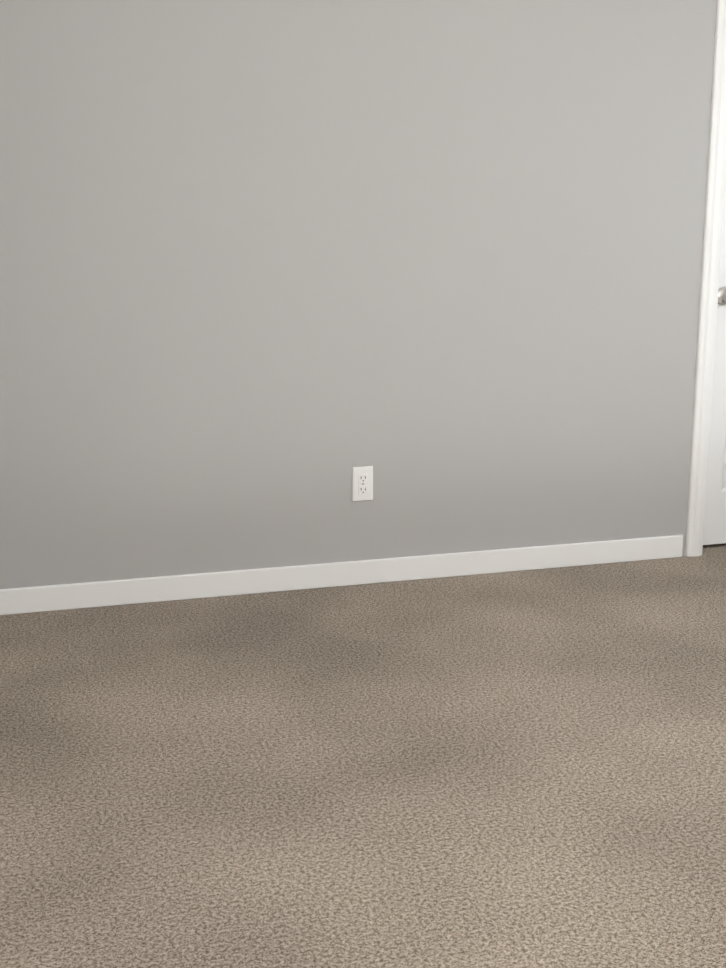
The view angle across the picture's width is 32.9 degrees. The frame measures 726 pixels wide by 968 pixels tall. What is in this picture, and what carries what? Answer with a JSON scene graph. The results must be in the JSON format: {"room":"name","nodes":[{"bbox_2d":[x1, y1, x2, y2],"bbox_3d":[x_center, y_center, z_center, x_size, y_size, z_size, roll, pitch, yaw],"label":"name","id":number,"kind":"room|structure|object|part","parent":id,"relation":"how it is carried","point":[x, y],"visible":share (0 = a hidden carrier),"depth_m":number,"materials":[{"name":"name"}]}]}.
{"room":"empty bedroom","nodes":[
{"label":"empty bedroom","id":0,"kind":"room"},
{"bbox_2d":[0,0,716,588],"bbox_3d":[0.444,-0.902,4.094,3.485,2.440,0.160,-4,13,-16],"label":"wall","id":1,"kind":"structure","parent":0,"point":[272,272],"depth_m":3.92,"materials":[{"name":"grey paint"}]},
{"bbox_2d":[0,535,682,614],"bbox_3d":[-0.024,0.298,4.126,2.460,0.083,0.013,-4,13,-16],"label":"baseboard","id":2,"kind":"structure","parent":1,"relation":"attached to","point":[33,599],"depth_m":4.09,"materials":[{"name":"white wood"}]},
{"bbox_2d":[352,466,372,500],"bbox_3d":[-0.001,-0.001,4.069,0.070,0.115,0.010,-4,13,-16],"label":"electrical outlet","id":3,"kind":"object","parent":1,"relation":"attached to","point":[362,483],"visible":1,"depth_m":4.07,"materials":[{"name":"white plastic"}]},
{"bbox_2d":[685,0,725,556],"bbox_3d":[1.563,-0.782,4.360,0.809,2.092,0.016,-4,13,-16],"label":"door frame","id":4,"kind":"structure","parent":1,"relation":"attached to","point":[715,189],"depth_m":4.28,"materials":[{"name":"white wood"}]},
{"bbox_2d":[703,174,725,544],"bbox_3d":[1.547,-0.765,4.422,0.663,2.005,0.109,-4,13,-16],"label":"door","id":5,"kind":"structure","parent":1,"relation":"in","point":[715,520],"depth_m":4.50,"materials":[{"name":"white wood"}]},
{"bbox_3d":[1.293,-0.661,4.350,0.066,0.066,0.074,-4,13,-16],"label":"knob","id":6,"kind":"part","parent":5,"relation":"part of","materials":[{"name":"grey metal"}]},
{"bbox_2d":[0,543,725,967],"bbox_3d":[0.896,0.806,2.586,4.245,0.250,6.146,-4,13,-16],"label":"floor","id":7,"kind":"structure","parent":0,"point":[520,769],"depth_m":2.73,"materials":[{"name":"carpet"}]}
]}

